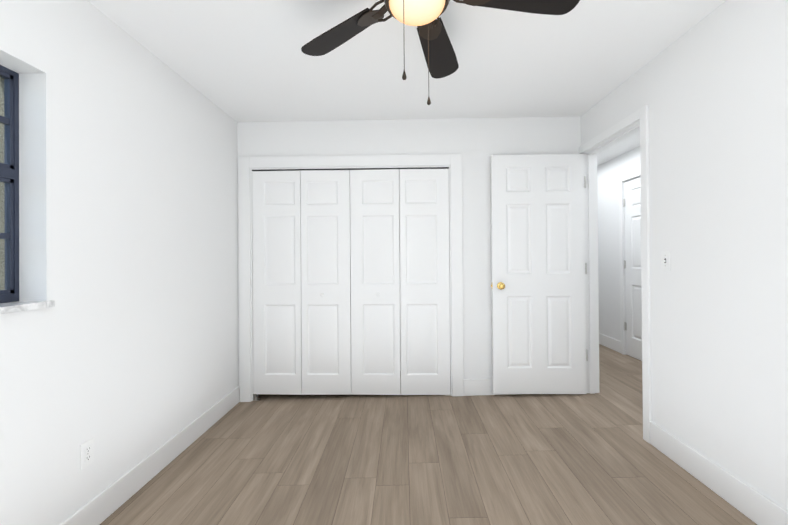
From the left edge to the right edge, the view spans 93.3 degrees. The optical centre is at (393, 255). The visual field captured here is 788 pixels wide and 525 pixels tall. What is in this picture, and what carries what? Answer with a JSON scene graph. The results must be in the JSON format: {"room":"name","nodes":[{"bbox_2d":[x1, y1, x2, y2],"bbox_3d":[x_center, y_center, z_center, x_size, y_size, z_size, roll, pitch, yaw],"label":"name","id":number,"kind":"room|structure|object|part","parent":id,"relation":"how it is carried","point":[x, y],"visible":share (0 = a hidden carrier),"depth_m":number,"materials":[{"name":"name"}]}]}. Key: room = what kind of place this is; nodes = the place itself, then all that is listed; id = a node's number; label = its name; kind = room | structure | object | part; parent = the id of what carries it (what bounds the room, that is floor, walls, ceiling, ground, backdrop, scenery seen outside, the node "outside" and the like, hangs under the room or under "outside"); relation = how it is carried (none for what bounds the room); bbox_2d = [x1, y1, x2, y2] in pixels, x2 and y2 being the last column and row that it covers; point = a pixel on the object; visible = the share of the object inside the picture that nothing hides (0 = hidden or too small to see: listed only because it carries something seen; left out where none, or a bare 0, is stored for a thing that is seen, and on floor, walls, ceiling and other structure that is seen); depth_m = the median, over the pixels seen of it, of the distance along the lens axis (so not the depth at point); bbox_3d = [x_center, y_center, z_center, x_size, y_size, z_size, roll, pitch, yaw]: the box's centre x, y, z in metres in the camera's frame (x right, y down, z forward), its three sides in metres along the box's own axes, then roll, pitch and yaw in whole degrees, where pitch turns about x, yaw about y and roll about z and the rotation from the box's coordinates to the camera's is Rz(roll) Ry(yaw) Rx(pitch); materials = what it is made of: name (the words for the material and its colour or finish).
{"room":"empty bedroom","nodes":[
{"label":"empty bedroom","id":0,"kind":"room"},
{"bbox_2d":[0,77,4,289],"bbox_3d":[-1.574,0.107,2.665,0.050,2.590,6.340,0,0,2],"label":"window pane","id":1,"kind":"structure","parent":0,"point":[2,250],"depth_m":1.54,"materials":[{"name":"glass"}]},
{"bbox_2d":[0,0,238,524],"bbox_3d":[-1.474,0.107,2.662,0.150,2.590,6.340,0,0,2],"label":"wall","id":2,"kind":"structure","parent":0,"point":[123,352],"depth_m":1.83,"materials":[{"name":"white paint"}]},
{"bbox_2d":[0,65,18,302],"bbox_3d":[-1.569,-0.285,1.061,0.051,0.940,0.950,0,0,2],"label":"window","id":3,"kind":"structure","parent":2,"relation":"in","point":[9,169],"depth_m":1.51,"materials":[{"name":"grey metal"}]},
{"bbox_2d":[0,301,54,313],"bbox_3d":[-1.491,0.197,1.056,0.135,0.025,0.986,0,0,2],"label":"window sill","id":4,"kind":"structure","parent":2,"relation":"attached to","point":[12,307],"depth_m":1.45,"materials":[{"name":"stone"}]},
{"bbox_2d":[80,438,93,469],"bbox_3d":[-1.414,0.912,1.716,0.009,0.115,0.070,0,0,2],"label":"outlet","id":5,"kind":"object","parent":2,"relation":"attached to","point":[86,453],"visible":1,"depth_m":1.71,"materials":[{"name":"white plastic"}]},
{"bbox_2d":[59,386,239,524],"bbox_3d":[-1.416,1.208,1.448,0.015,0.140,3.686,0,0,2],"label":"baseboard","id":6,"kind":"structure","parent":2,"relation":"attached to","point":[102,506],"depth_m":2.10,"materials":[{"name":"white paint"}]},
{"bbox_2d":[87,0,725,165],"bbox_3d":[0.591,-1.263,2.613,4.400,0.120,6.340,0,0,2],"label":"ceiling","id":7,"kind":"structure","parent":0,"point":[243,60],"depth_m":2.23,"materials":[{"name":"white paint"}]},
{"bbox_2d":[301,0,579,104],"bbox_3d":[0.138,-0.915,1.448,1.173,0.581,1.217,0,0,2],"label":"ceiling fan","id":8,"kind":"object","parent":7,"relation":"hanging from","point":[438,49],"visible":1,"depth_m":1.57,"materials":[{"name":"brown metal"}]},
{"bbox_3d":[0.090,-0.954,1.447,0.218,0.062,0.218,0,0,2],"label":"lamp shade","id":9,"kind":"part","parent":8,"relation":"part of","materials":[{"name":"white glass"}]},
{"bbox_2d":[237,116,580,385],"bbox_3d":[0.124,0.099,3.316,3.010,2.590,0.120,0,0,2],"label":"wall","id":10,"kind":"structure","parent":0,"point":[476,143],"depth_m":3.24,"materials":[{"name":"white paint"}]},
{"bbox_2d":[252,170,301,394],"bbox_3d":[-1.035,0.235,3.300,0.431,1.973,0.030,0,0,3],"label":"closet door","id":11,"kind":"structure","parent":10,"relation":"in","point":[277,321],"depth_m":3.29,"materials":[{"name":"white paint"}]},
{"bbox_2d":[301,170,350,394],"bbox_3d":[-0.600,0.232,3.272,0.431,1.973,0.064,0,0,0],"label":"closet door","id":12,"kind":"structure","parent":10,"relation":"in","point":[325,284],"depth_m":3.28,"materials":[{"name":"white paint"}]},
{"bbox_2d":[252,167,448,170],"bbox_3d":[-0.389,-0.766,3.296,1.743,0.010,0.034,0,0,2],"label":"track","id":13,"kind":"object","parent":10,"relation":"attached to","point":[354,169],"visible":0.86,"depth_m":3.28,"materials":[{"name":"grey metal"}]},
{"bbox_2d":[239,154,463,401],"bbox_3d":[-0.381,0.307,3.328,1.767,2.180,0.121,0,0,2],"label":"door frame","id":14,"kind":"structure","parent":10,"relation":"attached to","point":[252,394],"depth_m":3.28,"materials":[{"name":"white paint"}]},
{"bbox_2d":[350,169,400,394],"bbox_3d":[-0.166,0.229,3.260,0.431,1.973,0.064,0,0,3],"label":"closet door","id":15,"kind":"structure","parent":10,"relation":"in","point":[375,279],"depth_m":3.27,"materials":[{"name":"white paint"}]},
{"bbox_2d":[399,169,449,394],"bbox_3d":[0.270,0.226,3.265,0.431,1.973,0.030,0,0,0],"label":"closet door","id":16,"kind":"structure","parent":10,"relation":"in","point":[424,286],"depth_m":3.25,"materials":[{"name":"white paint"}]},
{"bbox_2d":[464,379,512,395],"bbox_3d":[1.119,1.124,3.216,1.030,0.171,0.015,0,0,2],"label":"baseboard","id":17,"kind":"structure","parent":10,"relation":"attached to","point":[473,387],"depth_m":3.22,"materials":[{"name":"white paint"}]},
{"bbox_2d":[100,344,756,524],"bbox_3d":[0.609,1.286,2.601,4.400,0.220,6.340,0,0,2],"label":"floor","id":18,"kind":"structure","parent":0,"point":[513,459],"depth_m":2.16,"materials":[{"name":"brown wood"}]},
{"bbox_2d":[597,146,639,340],"bbox_3d":[2.762,0.081,3.399,0.120,2.590,4.640,0,0,2],"label":"wall","id":19,"kind":"structure","parent":0,"point":[610,172],"depth_m":4.71,"materials":[{"name":"white paint"}]},
{"bbox_2d":[599,333,619,352],"bbox_3d":[2.745,1.103,5.034,0.015,0.140,1.123,0,0,2],"label":"baseboard","id":20,"kind":"structure","parent":19,"relation":"attached to","point":[610,342],"depth_m":4.69,"materials":[{"name":"white paint"}]},
{"bbox_2d":[619,170,639,354],"bbox_3d":[2.771,0.215,4.012,0.139,2.328,0.926,0,0,2],"label":"door frame","id":21,"kind":"structure","parent":19,"relation":"attached to","point":[621,247],"depth_m":4.42,"materials":[{"name":"white paint"}]},
{"bbox_2d":[623,177,641,360],"bbox_3d":[2.712,0.145,4.020,0.097,2.030,0.788,0,0,2],"label":"hall door","id":22,"kind":"structure","parent":19,"relation":"in","point":[633,288],"depth_m":4.25,"materials":[{"name":"white paint"}]},
{"bbox_3d":[2.695,0.100,4.039,0.063,1.558,0.752,0,0,2],"label":"hall door hardware","id":23,"kind":"part","parent":22,"relation":"part of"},
{"bbox_2d":[581,0,787,510],"bbox_3d":[1.670,0.084,2.578,0.120,2.590,6.340,0,0,2],"label":"wall","id":24,"kind":"structure","parent":0,"point":[711,89],"depth_m":1.80,"materials":[{"name":"white paint"}]},
{"bbox_2d":[579,105,651,443],"bbox_3d":[1.677,0.218,2.802,0.156,2.325,0.956,0,0,2],"label":"door frame","id":25,"kind":"structure","parent":24,"relation":"attached to","point":[641,114],"depth_m":2.78,"materials":[{"name":"white paint"}]},
{"bbox_2d":[491,154,587,393],"bbox_3d":[1.228,0.154,3.151,0.800,2.030,0.117,0,0,2],"label":"entry door","id":26,"kind":"structure","parent":25,"relation":"attached to","point":[538,271],"depth_m":3.16,"materials":[{"name":"white paint"}]},
{"bbox_3d":[1.227,0.109,3.151,0.800,1.558,0.117,0,0,2],"label":"entry door hardware","id":27,"kind":"part","parent":26,"relation":"part of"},
{"bbox_2d":[661,251,670,270],"bbox_3d":[1.588,0.028,2.185,0.022,0.115,0.070,0,0,2],"label":"light switch","id":28,"kind":"object","parent":24,"relation":"attached to","point":[665,260],"visible":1,"depth_m":2.18,"materials":[{"name":"white plastic"}]},
{"bbox_2d":[650,421,787,524],"bbox_3d":[1.565,1.094,0.924,0.015,0.140,2.797,0,0,2],"label":"baseboard","id":29,"kind":"structure","parent":24,"relation":"attached to","point":[752,504],"depth_m":1.80,"materials":[{"name":"white paint"}]}
]}

